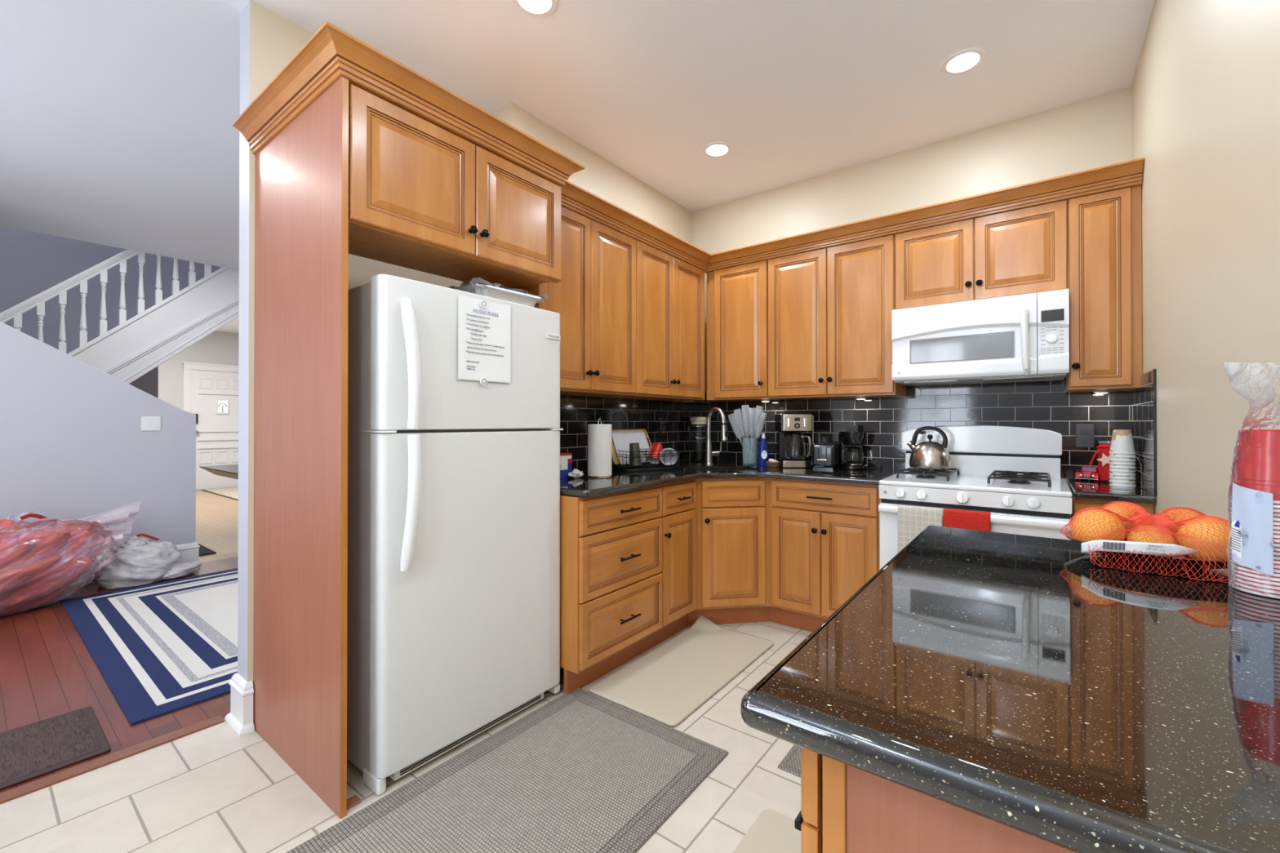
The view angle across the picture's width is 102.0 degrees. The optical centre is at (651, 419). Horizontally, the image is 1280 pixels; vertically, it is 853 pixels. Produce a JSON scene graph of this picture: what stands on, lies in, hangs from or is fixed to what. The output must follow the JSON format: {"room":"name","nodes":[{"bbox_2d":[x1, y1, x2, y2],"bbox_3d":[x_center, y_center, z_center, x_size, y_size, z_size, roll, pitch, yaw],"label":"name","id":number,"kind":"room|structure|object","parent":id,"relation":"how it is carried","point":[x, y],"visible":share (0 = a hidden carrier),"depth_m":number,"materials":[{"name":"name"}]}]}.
{"room":"kitchen","nodes":[
{"label":"kitchen","id":0,"kind":"room"},
{"bbox_2d":[0,321,195,556],"bbox_3d":[-4.779,-0.214,3.251,0.118,2.871,2.928,0,0,37],"label":"wall","id":1,"kind":"structure","parent":0,"point":[73,445],"depth_m":3.88,"materials":[{"name":"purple paint"}]},
{"bbox_2d":[70,542,201,586],"bbox_3d":[-4.769,1.126,3.258,0.184,0.190,2.961,0,0,37],"label":"baseboard","id":2,"kind":"structure","parent":1,"relation":"attached to","point":[190,552],"depth_m":4.32,"materials":[{"name":"white"}]},
{"bbox_2d":[141,416,160,431],"bbox_3d":[-4.017,0.029,4.160,0.010,0.116,0.116,0,0,37],"label":"light switch","id":3,"kind":"object","parent":1,"relation":"attached to","point":[148,423],"visible":1,"depth_m":4.16,"materials":[{"name":"white plastic"}]},
{"bbox_2d":[0,225,219,398],"bbox_3d":[-5.870,-1.367,5.754,0.100,5.200,5.620,0,0,37],"label":"wall","id":4,"kind":"structure","parent":0,"point":[32,263],"depth_m":5.41,"materials":[{"name":"paint"}]},
{"bbox_2d":[158,330,239,490],"bbox_3d":[-9.000,-0.192,8.091,0.120,2.871,5.620,0,0,37],"label":"wall","id":5,"kind":"structure","parent":0,"point":[218,347],"depth_m":9.18,"materials":[{"name":"paint"}]},
{"bbox_2d":[182,361,238,489],"bbox_3d":[-7.827,0.118,9.491,0.080,2.263,1.148,0,0,37],"label":"door","id":6,"kind":"structure","parent":5,"relation":"in","point":[212,397],"depth_m":9.39,"materials":[{"name":"white"}]},
{"bbox_2d":[216,316,239,333],"bbox_3d":[-7.455,-1.673,6.941,3.940,0.080,5.620,0,0,37],"label":"ceiling","id":7,"kind":"structure","parent":0,"point":[233,326],"depth_m":9.12,"materials":[{"name":"paint"}]},
{"bbox_2d":[237,0,463,682],"bbox_3d":[-0.666,-0.214,3.356,0.120,2.871,3.215,0,0,37],"label":"wall","id":8,"kind":"structure","parent":0,"point":[268,41],"depth_m":2.07,"materials":[{"name":"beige paint"}]},
{"bbox_2d":[224,672,254,737],"bbox_3d":[-0.675,1.127,3.337,0.186,0.190,3.248,0,0,37],"label":"baseboard","id":9,"kind":"structure","parent":8,"relation":"attached to","point":[240,717],"depth_m":2.02,"materials":[{"name":"white"}]},
{"bbox_2d":[0,489,812,852],"bbox_3d":[-3.988,1.256,4.333,12.600,0.060,5.620,0,0,37],"label":"floor","id":10,"kind":"structure","parent":0,"point":[213,789],"depth_m":1.77,"materials":[{"name":"tile"}]},
{"bbox_2d":[0,706,111,790],"bbox_3d":[-2.434,1.208,1.700,0.485,0.010,0.865,0,0,37],"label":"floor mat","id":11,"kind":"object","parent":10,"relation":"on","point":[35,749],"visible":1,"depth_m":1.92,"materials":[{"name":"brown"}]},
{"bbox_2d":[0,511,137,617],"bbox_3d":[-4.171,0.910,3.273,0.629,0.615,1.393,0,0,37],"label":"trash bag","id":12,"kind":"object","parent":10,"relation":"on","point":[39,564],"visible":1,"depth_m":3.38,"materials":[{"name":"red"}]},
{"bbox_2d":[0,715,224,804],"bbox_3d":[-2.454,1.207,1.156,0.065,0.009,2.370,0,0,37],"label":"trim","id":13,"kind":"structure","parent":10,"relation":"on","point":[14,793],"depth_m":1.83,"materials":[{"name":"brown wood"}]},
{"bbox_2d":[0,248,239,383],"bbox_3d":[-5.394,-0.713,5.376,1.072,3.345,2.990,0,0,37],"label":"staircase","id":14,"kind":"structure","parent":10,"relation":"on","point":[139,344],"depth_m":5.07,"materials":[{"name":"white"}]},
{"bbox_2d":[92,533,199,589],"bbox_3d":[-3.851,1.043,3.965,0.376,0.356,0.586,0,0,34],"label":"trash bag","id":15,"kind":"object","parent":10,"relation":"on","point":[140,561],"visible":0.95,"depth_m":3.85,"materials":[{"name":"grey"}]},
{"bbox_2d":[60,568,237,725],"bbox_3d":[-2.434,1.218,3.557,2.380,0.008,1.962,0,0,37],"label":"area rug","id":16,"kind":"object","parent":10,"relation":"on","point":[161,648],"visible":0.35,"depth_m":2.85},
{"bbox_2d":[199,464,238,479],"bbox_3d":[-3.551,0.855,5.195,2.030,0.750,1.080,0,0,37],"label":"dining table","id":17,"kind":"object","parent":10,"relation":"on","point":[231,471],"visible":0.04,"depth_m":5.10,"materials":[{"name":"brown wood"}]},
{"bbox_2d":[201,486,238,500],"bbox_3d":[-6.370,1.242,8.745,3.140,0.010,1.210,0,0,37],"label":"area rug","id":18,"kind":"object","parent":10,"relation":"on","point":[229,492],"visible":0.21,"depth_m":8.92,"materials":[{"name":"beige carpet"}]},
{"bbox_2d":[232,21,585,818],"bbox_3d":[-0.956,0.037,2.157,0.850,2.355,1.057,0,0,37],"label":"tall cabinet","id":19,"kind":"object","parent":10,"relation":"on","point":[357,152],"visible":1,"depth_m":1.79,"materials":[{"name":"laminate"}]},
{"bbox_2d":[346,274,563,795],"bbox_3d":[-0.889,0.372,2.170,0.780,1.686,0.792,0,0,37],"label":"refrigerator","id":20,"kind":"object","parent":10,"relation":"on","point":[453,590],"visible":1,"depth_m":1.82,"materials":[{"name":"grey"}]},
{"bbox_2d":[457,294,511,382],"bbox_3d":[-0.626,-0.299,1.958,0.006,0.305,0.232,0,0,38],"label":"paper notice","id":21,"kind":"object","parent":20,"relation":"attached to","point":[484,334],"visible":1,"depth_m":1.96,"materials":[{"name":"white"}]},
{"bbox_2d":[448,277,548,306],"bbox_3d":[-0.683,-0.516,2.290,0.266,0.126,0.394,0,0,37],"label":"foil pan","id":22,"kind":"object","parent":20,"relation":"on","point":[478,286],"visible":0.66,"depth_m":2.17,"materials":[{"name":"white"}]},
{"bbox_2d":[286,688,728,852],"bbox_3d":[-0.465,1.208,1.532,0.775,0.009,1.455,0,0,37],"label":"kitchen mat","id":23,"kind":"object","parent":10,"relation":"on","point":[584,771],"visible":1,"depth_m":1.67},
{"bbox_2d":[560,485,662,694],"bbox_3d":[-0.351,0.778,2.643,0.645,0.879,0.608,0,0,37],"label":"base cabinet","id":24,"kind":"object","parent":10,"relation":"on","point":[611,544],"visible":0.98,"depth_m":2.38,"materials":[{"name":"brown wood"}]},
{"bbox_2d":[649,480,696,648],"bbox_3d":[-0.065,0.780,3.026,0.645,0.879,0.347,0,0,37],"label":"base cabinet","id":25,"kind":"object","parent":10,"relation":"on","point":[678,517],"visible":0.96,"depth_m":2.84,"materials":[{"name":"brown wood"}]},
{"bbox_2d":[589,616,773,726],"bbox_3d":[0.193,1.186,2.566,0.470,0.055,0.978,0,0,37],"label":"mat","id":26,"kind":"object","parent":10,"relation":"on","point":[668,683],"visible":1,"depth_m":2.47,"materials":[{"name":"beige plastic"}]},
{"bbox_2d":[685,477,774,627],"bbox_3d":[0.418,0.781,3.451,0.911,0.879,0.911,0,0,37],"label":"base cabinet","id":27,"kind":"object","parent":10,"relation":"on","point":[733,514],"visible":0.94,"depth_m":3.02,"materials":[{"name":"brown wood"}]},
{"bbox_2d":[560,459,900,497],"bbox_3d":[0.384,0.322,2.882,1.538,0.032,1.865,0,0,37],"label":"countertop","id":28,"kind":"structure","parent":27,"relation":"on","point":[620,481],"depth_m":2.89,"materials":[{"name":"stone"}]},
{"bbox_2d":[560,453,572,479],"bbox_3d":[-0.515,0.240,2.679,0.074,0.128,0.216,0,0,37],"label":"box","id":29,"kind":"object","parent":28,"relation":"on","point":[566,460],"visible":0.23,"depth_m":2.71,"materials":[{"name":"cardboard"}]},
{"bbox_2d":[560,462,572,479],"bbox_3d":[-0.515,0.257,2.679,0.073,0.095,0.216,0,0,37],"label":"print","id":30,"kind":"object","parent":29,"relation":"attached to","point":[566,468],"depth_m":2.71,"materials":[{"name":"blue"}]},
{"bbox_2d":[586,417,612,478],"bbox_3d":[-0.276,0.147,2.766,0.136,0.316,0.136,0,0,20],"label":"paper towel holder","id":31,"kind":"object","parent":28,"relation":"on","point":[599,436],"visible":1,"depth_m":2.71,"materials":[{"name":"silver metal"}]},
{"bbox_2d":[611,448,682,471],"bbox_3d":[-0.036,0.247,3.243,0.385,0.120,0.262,0,0,-29],"label":"dish rack","id":32,"kind":"object","parent":28,"relation":"on","point":[649,466],"visible":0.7,"depth_m":3.18,"materials":[{"name":"black metal"}]},
{"bbox_2d":[611,430,649,464],"bbox_3d":[-0.122,0.172,3.325,0.088,0.210,0.339,0,0,37],"label":"cutting board","id":33,"kind":"object","parent":32,"relation":"in","point":[622,439],"visible":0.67,"depth_m":3.29,"materials":[{"name":"white"}]},
{"bbox_2d":[611,428,652,465],"bbox_3d":[-0.128,0.168,3.352,0.093,0.217,0.432,0,0,37],"label":"cutting board","id":34,"kind":"object","parent":32,"relation":"in","point":[615,458],"visible":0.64,"depth_m":3.21,"materials":[{"name":"brown wood"}]},
{"bbox_2d":[629,442,642,466],"bbox_3d":[-0.095,0.208,3.147,0.082,0.141,0.080,0,0,37],"label":"tumbler","id":35,"kind":"object","parent":32,"relation":"in","point":[634,446],"visible":1,"depth_m":3.12,"materials":[{"name":"grey"}]},
{"bbox_2d":[611,463,682,471],"bbox_3d":[-0.036,0.298,3.243,0.385,0.018,0.262,0,0,-29],"label":"drip tray","id":36,"kind":"object","parent":32,"relation":"on","point":[648,467],"depth_m":3.18,"materials":[{"name":"black plastic"}]},
{"bbox_2d":[688,416,706,462],"bbox_3d":[0.362,0.142,3.869,0.158,0.335,0.160,0,0,21],"label":"glass canister","id":37,"kind":"object","parent":28,"relation":"on","point":[698,433],"visible":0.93,"depth_m":3.83,"materials":[{"name":"clear"}]},
{"bbox_2d":[704,407,728,465],"bbox_3d":[0.475,0.111,3.542,0.149,0.394,0.212,0,0,-35],"label":"kitchen faucet","id":38,"kind":"object","parent":28,"relation":"on","point":[724,433],"visible":1,"depth_m":3.56,"materials":[{"name":"silver metal"}]},
{"bbox_2d":[742,437,757,465],"bbox_3d":[0.674,0.216,3.542,0.100,0.185,0.087,0,0,14],"label":"glass vase","id":39,"kind":"object","parent":28,"relation":"on","point":[744,440],"visible":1,"depth_m":3.53,"materials":[{"name":"clear"}]},
{"bbox_2d":[758,433,768,466],"bbox_3d":[0.756,0.199,3.492,0.070,0.219,0.051,0,0,1],"label":"dish soap bottle","id":40,"kind":"object","parent":28,"relation":"on","point":[763,455],"visible":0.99,"depth_m":3.48,"materials":[{"name":"blue plastic"}]},
{"bbox_2d":[774,411,813,467],"bbox_3d":[0.935,0.126,3.408,0.203,0.363,0.231,0,0,0],"label":"coffee maker","id":41,"kind":"object","parent":28,"relation":"on","point":[790,427],"visible":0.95,"depth_m":3.32,"materials":[{"name":"silver plastic"}]},
{"bbox_2d":[811,442,839,470],"bbox_3d":[1.113,0.228,3.288,0.146,0.159,0.268,0,0,31],"label":"toaster","id":42,"kind":"object","parent":28,"relation":"on","point":[824,455],"visible":0.91,"depth_m":3.19,"materials":[{"name":"black plastic"}]},
{"bbox_2d":[835,425,880,470],"bbox_3d":[1.299,0.172,3.244,0.326,0.274,0.158,0,0,2],"label":"coffee maker","id":43,"kind":"object","parent":28,"relation":"on","point":[851,442],"visible":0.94,"depth_m":3.20,"materials":[{"name":"black plastic"}]},
{"bbox_2d":[732,808,800,852],"bbox_3d":[0.318,1.204,1.119,0.532,0.012,0.832,0,0,37],"label":"mat","id":44,"kind":"object","parent":10,"relation":"on","point":[772,832],"visible":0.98,"depth_m":1.49,"materials":[{"name":"beige plastic"}]},
{"bbox_2d":[777,744,800,777],"bbox_3d":[0.917,1.210,1.956,0.585,0.009,0.810,0,0,37],"label":"kitchen mat","id":45,"kind":"object","parent":10,"relation":"on","point":[791,762],"visible":0.06,"depth_m":1.82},
{"bbox_2d":[769,477,881,631],"bbox_3d":[1.114,0.780,3.095,0.628,0.879,0.645,0,0,37],"label":"base cabinet","id":46,"kind":"object","parent":10,"relation":"on","point":[824,535],"visible":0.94,"depth_m":2.88,"materials":[{"name":"brown wood"}]},
{"bbox_2d":[794,746,1075,852],"bbox_3d":[0.697,0.773,0.824,0.610,0.871,1.070,0,0,37],"label":"base cabinet","id":47,"kind":"object","parent":10,"relation":"on","point":[845,808],"visible":0.23,"depth_m":0.51,"materials":[{"name":"brown wood"}]},
{"bbox_2d":[740,525,1279,852],"bbox_3d":[0.693,0.316,0.837,0.632,0.040,1.163,0,0,37],"label":"countertop","id":48,"kind":"structure","parent":47,"relation":"on","point":[1026,684],"depth_m":0.56,"materials":[{"name":"stone"}]},
{"bbox_2d":[1064,529,1227,569],"bbox_3d":[1.064,0.278,1.095,0.300,0.038,0.300,0,0,37],"label":"fruit bowl","id":49,"kind":"object","parent":48,"relation":"on","point":[1149,559],"visible":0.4,"depth_m":1.00,"materials":[{"name":"black metal"}]},
{"bbox_2d":[1059,501,1231,582],"bbox_3d":[1.035,0.240,1.085,0.284,0.111,0.276,0,0,40],"label":"net bag","id":50,"kind":"object","parent":49,"relation":"in","point":[1098,544],"visible":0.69,"depth_m":1.03,"materials":[{"name":"red"}]},
{"bbox_2d":[1071,509,1125,542],"bbox_3d":[0.971,0.240,1.127,0.091,0.090,0.091,0,0,-43],"label":"orange","id":51,"kind":"object","parent":50,"relation":"in","point":[1113,522],"visible":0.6,"depth_m":1.10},
{"bbox_2d":[1103,502,1150,541],"bbox_3d":[1.068,0.233,1.173,0.092,0.089,0.091,0,0,-8],"label":"orange","id":52,"kind":"object","parent":50,"relation":"in","point":[1117,506],"visible":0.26,"depth_m":1.15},
{"bbox_2d":[1127,524,1176,556],"bbox_3d":[1.035,0.255,1.073,0.074,0.073,0.072,0,0,-26],"label":"orange","id":53,"kind":"object","parent":50,"relation":"in","point":[1153,540],"visible":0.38,"depth_m":1.05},
{"bbox_2d":[1154,509,1201,545],"bbox_3d":[1.141,0.235,1.112,0.089,0.087,0.089,0,0,-30],"label":"orange","id":54,"kind":"object","parent":50,"relation":"in","point":[1192,514],"visible":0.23,"depth_m":1.09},
{"bbox_2d":[1177,517,1229,560],"bbox_3d":[1.099,0.239,1.019,0.092,0.093,0.093,0,0,-37],"label":"orange","id":55,"kind":"object","parent":50,"relation":"in","point":[1194,526],"visible":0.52,"depth_m":1.00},
{"bbox_2d":[1222,361,1279,586],"bbox_3d":[1.058,0.098,0.896,0.115,0.395,0.108,0,0,37],"label":"plastic bag","id":56,"kind":"object","parent":48,"relation":"on","point":[1252,510],"visible":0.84,"depth_m":0.89,"materials":[{"name":"white"}]},
{"bbox_2d":[1231,520,1240,551],"bbox_3d":[1.013,0.201,0.898,0.001,0.053,0.015,0,0,3],"label":"print","id":57,"kind":"object","parent":56,"relation":"attached to","point":[1236,525],"depth_m":0.90,"materials":[{"name":"grey"}]},
{"bbox_2d":[1230,577,1279,594],"bbox_3d":[1.065,0.227,0.888,0.096,0.121,0.096,0,0,-3],"label":"plastic cup","id":58,"kind":"object","parent":56,"relation":"in","point":[1237,583],"visible":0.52,"depth_m":0.87,"materials":[{"name":"white"}]},
{"bbox_2d":[1230,574,1279,590],"bbox_3d":[1.065,0.220,0.888,0.096,0.121,0.096,0,0,-43],"label":"plastic cup","id":59,"kind":"object","parent":56,"relation":"in","point":[1237,579],"visible":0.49,"depth_m":0.87,"materials":[{"name":"white"}]},
{"bbox_2d":[1230,570,1279,586],"bbox_3d":[1.065,0.212,0.888,0.096,0.121,0.096,0,0,7],"label":"plastic cup","id":60,"kind":"object","parent":59,"relation":"in","point":[1237,575],"visible":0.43,"depth_m":0.87,"materials":[{"name":"white"}]},
{"bbox_2d":[1230,566,1279,581],"bbox_3d":[1.065,0.205,0.888,0.096,0.121,0.096,0,0,-34],"label":"plastic cup","id":61,"kind":"object","parent":60,"relation":"on","point":[1237,571],"visible":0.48,"depth_m":0.87,"materials":[{"name":"white"}]},
{"bbox_2d":[1230,511,1279,520],"bbox_3d":[1.065,0.106,0.889,0.096,0.121,0.096,0,0,35],"label":"plastic cup","id":62,"kind":"object","parent":56,"relation":"in","point":[1275,518],"visible":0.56,"depth_m":0.86,"materials":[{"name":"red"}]},
{"bbox_2d":[1230,506,1279,516],"bbox_3d":[1.065,0.099,0.889,0.096,0.121,0.096,0,0,-5],"label":"plastic cup","id":63,"kind":"object","parent":62,"relation":"in","point":[1275,513],"visible":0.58,"depth_m":0.86,"materials":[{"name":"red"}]},
{"bbox_2d":[1230,482,1279,512],"bbox_3d":[1.065,0.092,0.889,0.096,0.121,0.096,0,0,45],"label":"plastic cup","id":64,"kind":"object","parent":63,"relation":"in","point":[1247,486],"visible":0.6,"depth_m":0.87,"materials":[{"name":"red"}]},
{"bbox_2d":[1230,444,1279,507],"bbox_3d":[1.065,0.085,0.889,0.096,0.121,0.096,0,0,5],"label":"plastic cup","id":65,"kind":"object","parent":56,"relation":"in","point":[1238,481],"visible":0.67,"depth_m":0.87,"materials":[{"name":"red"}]},
{"bbox_2d":[1230,429,1279,503],"bbox_3d":[1.065,0.077,0.889,0.096,0.121,0.096,0,0,-36],"label":"plastic cup","id":66,"kind":"object","parent":65,"relation":"in","point":[1252,464],"visible":0.8,"depth_m":0.88,"materials":[{"name":"red"}]},
{"bbox_2d":[1231,582,1279,598],"bbox_3d":[1.065,0.234,0.888,0.096,0.121,0.096,0,0,37],"label":"plastic cup","id":67,"kind":"object","parent":56,"relation":"in","point":[1237,587],"visible":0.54,"depth_m":0.87,"materials":[{"name":"white"}]},
{"bbox_2d":[878,425,1072,569],"bbox_3d":[1.638,0.623,2.645,0.770,1.188,0.727,0,0,37],"label":"gas range","id":68,"kind":"object","parent":10,"relation":"on","point":[1011,473],"visible":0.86,"depth_m":2.57,"materials":[{"name":"white metal"}]},
{"bbox_2d":[897,504,943,552],"bbox_3d":[1.281,0.565,2.469,0.191,0.304,0.040,0,0,37],"label":"dish towel","id":69,"kind":"object","parent":68,"relation":"hanging from","point":[912,520],"visible":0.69,"depth_m":2.47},
{"bbox_2d":[906,426,951,469],"bbox_3d":[1.547,0.150,2.876,0.208,0.232,0.208,0,0,-22],"label":"kettle","id":70,"kind":"object","parent":68,"relation":"on","point":[926,455],"visible":1,"depth_m":2.82,"materials":[{"name":"silver metal"}]},
{"bbox_2d":[942,508,991,531],"bbox_3d":[1.434,0.514,2.355,0.183,0.206,0.044,0,0,37],"label":"dish towel","id":71,"kind":"object","parent":68,"relation":"hanging from","point":[955,518],"visible":0.51,"depth_m":2.34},
{"bbox_2d":[878,502,1071,569],"bbox_3d":[1.446,0.705,2.379,0.754,0.575,0.071,0,0,37],"label":"oven","id":72,"kind":"object","parent":68,"relation":"in","point":[1040,524],"depth_m":2.30,"materials":[{"name":"white"}]},
{"bbox_2d":[879,471,1072,497],"bbox_3d":[1.637,0.314,2.635,0.758,0.022,0.638,0,0,37],"label":"cooktop","id":73,"kind":"object","parent":68,"relation":"in","point":[966,482],"depth_m":2.46,"materials":[{"name":"white metal"}]},
{"bbox_2d":[906,450,1059,457],"bbox_3d":[1.827,0.190,2.902,0.720,0.020,0.062,0,0,37],"label":"vent","id":74,"kind":"object","parent":68,"relation":"in","point":[953,454],"depth_m":2.80,"materials":[{"name":"metal"}]},
{"bbox_2d":[1071,495,1153,524],"bbox_3d":[2.080,0.776,2.373,0.253,0.879,0.643,0,0,37],"label":"base cabinet","id":75,"kind":"object","parent":10,"relation":"on","point":[1078,504],"visible":0.02,"depth_m":2.19,"materials":[{"name":"brown wood"}]},
{"bbox_2d":[1066,478,1155,503],"bbox_3d":[2.082,0.319,2.376,0.252,0.032,0.640,0,0,37],"label":"countertop","id":76,"kind":"structure","parent":75,"relation":"on","point":[1084,489],"depth_m":2.18,"materials":[{"name":"stone"}]},
{"bbox_2d":[1075,466,1100,481],"bbox_3d":[2.199,0.271,2.602,0.105,0.070,0.090,0,0,-37],"label":"toy truck","id":77,"kind":"object","parent":76,"relation":"on","point":[1089,473],"visible":0.91,"depth_m":2.58,"materials":[{"name":"red"}]},
{"bbox_2d":[1088,440,1111,482],"bbox_3d":[2.227,0.203,2.539,0.098,0.202,0.115,0,0,-42],"label":"jar","id":78,"kind":"object","parent":76,"relation":"on","point":[1104,447],"visible":0.58,"depth_m":2.52,"materials":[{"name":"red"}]},
{"bbox_2d":[1109,481,1136,487],"bbox_3d":[2.171,0.249,2.388,0.092,0.109,0.092,0,0,2],"label":"paper cup","id":79,"kind":"object","parent":76,"relation":"on","point":[1117,484],"visible":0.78,"depth_m":2.35,"materials":[{"name":"white"}]},
{"bbox_2d":[1109,478,1136,483],"bbox_3d":[2.171,0.232,2.388,0.092,0.109,0.092,0,0,-28],"label":"paper cup","id":80,"kind":"object","parent":79,"relation":"on","point":[1113,480],"visible":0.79,"depth_m":2.35,"materials":[{"name":"white"}]},
{"bbox_2d":[1109,475,1136,479],"bbox_3d":[2.171,0.216,2.388,0.092,0.109,0.092,0,0,32],"label":"paper cup","id":81,"kind":"object","parent":80,"relation":"on","point":[1115,477],"visible":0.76,"depth_m":2.35,"materials":[{"name":"white"}]},
{"bbox_2d":[1109,471,1136,475],"bbox_3d":[2.171,0.199,2.388,0.092,0.109,0.092,0,0,1],"label":"paper cup","id":82,"kind":"object","parent":81,"relation":"on","point":[1111,473],"visible":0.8,"depth_m":2.35,"materials":[{"name":"white"}]},
{"bbox_2d":[1109,467,1136,472],"bbox_3d":[2.171,0.183,2.388,0.092,0.109,0.092,0,0,-29],"label":"paper cup","id":83,"kind":"object","parent":82,"relation":"on","point":[1113,469],"visible":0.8,"depth_m":2.35,"materials":[{"name":"white"}]},
{"bbox_2d":[1109,463,1136,468],"bbox_3d":[2.171,0.166,2.388,0.092,0.109,0.092,0,0,31],"label":"paper cup","id":84,"kind":"object","parent":83,"relation":"on","point":[1117,466],"visible":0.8,"depth_m":2.36,"materials":[{"name":"white"}]},
{"bbox_2d":[1109,460,1136,465],"bbox_3d":[2.171,0.150,2.388,0.092,0.109,0.092,0,0,1],"label":"paper cup","id":85,"kind":"object","parent":84,"relation":"in","point":[1112,462],"visible":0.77,"depth_m":2.35,"materials":[{"name":"white"}]},
{"bbox_2d":[1109,457,1136,461],"bbox_3d":[2.171,0.133,2.388,0.092,0.109,0.092,0,0,-30],"label":"paper cup","id":86,"kind":"object","parent":85,"relation":"on","point":[1116,459],"visible":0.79,"depth_m":2.36,"materials":[{"name":"white"}]},
{"bbox_2d":[1109,453,1136,457],"bbox_3d":[2.171,0.117,2.388,0.092,0.109,0.092,0,0,30],"label":"paper cup","id":87,"kind":"object","parent":86,"relation":"on","point":[1122,455],"visible":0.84,"depth_m":2.35,"materials":[{"name":"white"}]},
{"bbox_2d":[1109,429,1136,453],"bbox_3d":[2.171,0.100,2.388,0.092,0.109,0.092,0,0,0],"label":"paper cup","id":88,"kind":"object","parent":87,"relation":"on","point":[1122,442],"visible":1,"depth_m":2.36,"materials":[{"name":"white"}]},
{"bbox_2d":[0,0,1155,270],"bbox_3d":[-1.958,-1.692,2.829,7.530,0.080,5.620,0,0,37],"label":"ceiling","id":89,"kind":"structure","parent":0,"point":[117,117],"depth_m":2.51,"materials":[{"name":"paint"}]},
{"bbox_2d":[511,0,558,17],"bbox_3d":[-0.459,-1.652,2.036,0.184,0.007,0.184,0,0,37],"label":"recessed light","id":90,"kind":"object","parent":89,"relation":"in","point":[536,8],"visible":1,"depth_m":2.07,"materials":[{"name":"white"}]},
{"bbox_2d":[702,141,732,157],"bbox_3d":[0.401,-1.647,3.161,0.184,0.007,0.184,0,0,37],"label":"recessed light","id":91,"kind":"object","parent":89,"relation":"in","point":[716,148],"visible":1,"depth_m":3.15,"materials":[{"name":"white"}]},
{"bbox_2d":[940,47,986,75],"bbox_3d":[1.437,-1.650,2.391,0.184,0.007,0.184,0,0,37],"label":"recessed light","id":92,"kind":"object","parent":89,"relation":"in","point":[964,60],"visible":1,"depth_m":2.38,"materials":[{"name":"white"}]},
{"bbox_2d":[492,102,693,471],"bbox_3d":[-0.311,-0.213,3.481,0.297,2.871,1.990,0,0,37],"label":"wall","id":93,"kind":"structure","parent":0,"point":[600,177],"depth_m":3.35,"materials":[{"name":"beige paint"}]},
{"bbox_2d":[521,205,635,396],"bbox_3d":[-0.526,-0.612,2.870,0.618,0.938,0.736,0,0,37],"label":"upper cabinet","id":94,"kind":"object","parent":93,"relation":"attached to","point":[594,297],"visible":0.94,"depth_m":2.72,"materials":[{"name":"brown wood"}]},
{"bbox_2d":[560,157,1144,273],"bbox_3d":[0.825,-1.094,2.380,2.262,0.090,1.560,0,0,37],"label":"crown molding","id":95,"kind":"structure","parent":94,"relation":"attached to","point":[1126,174],"depth_m":2.78,"materials":[{"name":"brown wood"}]},
{"bbox_2d":[597,240,704,401],"bbox_3d":[0.036,-0.609,3.407,0.361,0.938,0.795,0,0,37],"label":"upper cabinet","id":96,"kind":"object","parent":93,"relation":"attached to","point":[670,290],"visible":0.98,"depth_m":3.27,"materials":[{"name":"brown wood"}]},
{"bbox_2d":[692,86,1131,481],"bbox_3d":[1.426,-0.214,3.344,2.664,2.871,0.127,0,0,37],"label":"wall","id":97,"kind":"structure","parent":0,"point":[1094,132],"depth_m":3.08,"materials":[{"name":"beige paint"}]},
{"bbox_2d":[706,260,782,401],"bbox_3d":[0.654,-0.608,3.626,0.468,0.938,0.361,0,0,37],"label":"upper cabinet","id":98,"kind":"object","parent":97,"relation":"attached to","point":[737,296],"visible":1,"depth_m":3.50,"materials":[{"name":"brown wood"}]},
{"bbox_2d":[768,234,906,399],"bbox_3d":[1.147,-0.610,3.256,0.762,0.938,0.361,0,0,37],"label":"upper cabinet","id":99,"kind":"object","parent":97,"relation":"attached to","point":[830,308],"visible":1,"depth_m":3.12,"materials":[{"name":"brown wood"}]},
{"bbox_2d":[895,200,1067,309],"bbox_3d":[1.758,-0.847,2.801,0.760,0.468,0.361,0,0,37],"label":"upper cabinet","id":100,"kind":"object","parent":97,"relation":"attached to","point":[1024,251],"visible":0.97,"depth_m":2.65,"materials":[{"name":"brown wood"}]},
{"bbox_2d":[891,288,1069,386],"bbox_3d":[1.728,-0.407,2.756,0.758,0.405,0.463,0,0,37],"label":"microwave","id":101,"kind":"object","parent":100,"relation":"attached to","point":[1021,337],"visible":1,"depth_m":2.60,"materials":[{"name":"white plastic"}]},
{"bbox_2d":[1040,326,1063,353],"bbox_3d":[1.887,-0.376,2.439,0.087,0.122,0.002,0,0,37],"label":"control panel","id":102,"kind":"object","parent":101,"relation":"attached to","point":[1051,337],"depth_m":2.44,"materials":[{"name":"grey"}]},
{"bbox_2d":[1075,423,1093,447],"bbox_3d":[2.225,0.080,2.660,0.072,0.120,0.009,0,0,37],"label":"wall outlet","id":103,"kind":"object","parent":97,"relation":"attached to","point":[1084,432],"visible":1,"depth_m":2.66,"materials":[{"name":"grey"}]},
{"bbox_2d":[1066,185,1142,392],"bbox_3d":[2.166,-0.613,2.495,0.256,0.938,0.361,0,0,37],"label":"upper cabinet","id":104,"kind":"object","parent":97,"relation":"attached to","point":[1104,270],"visible":0.99,"depth_m":2.38,"materials":[{"name":"brown wood"}]},
{"bbox_2d":[1130,0,1279,524],"bbox_3d":[0.866,-0.227,0.446,0.129,2.871,5.200,0,0,37],"label":"wall","id":105,"kind":"structure","parent":0,"point":[1206,85],"depth_m":1.45,"materials":[{"name":"beige paint"}]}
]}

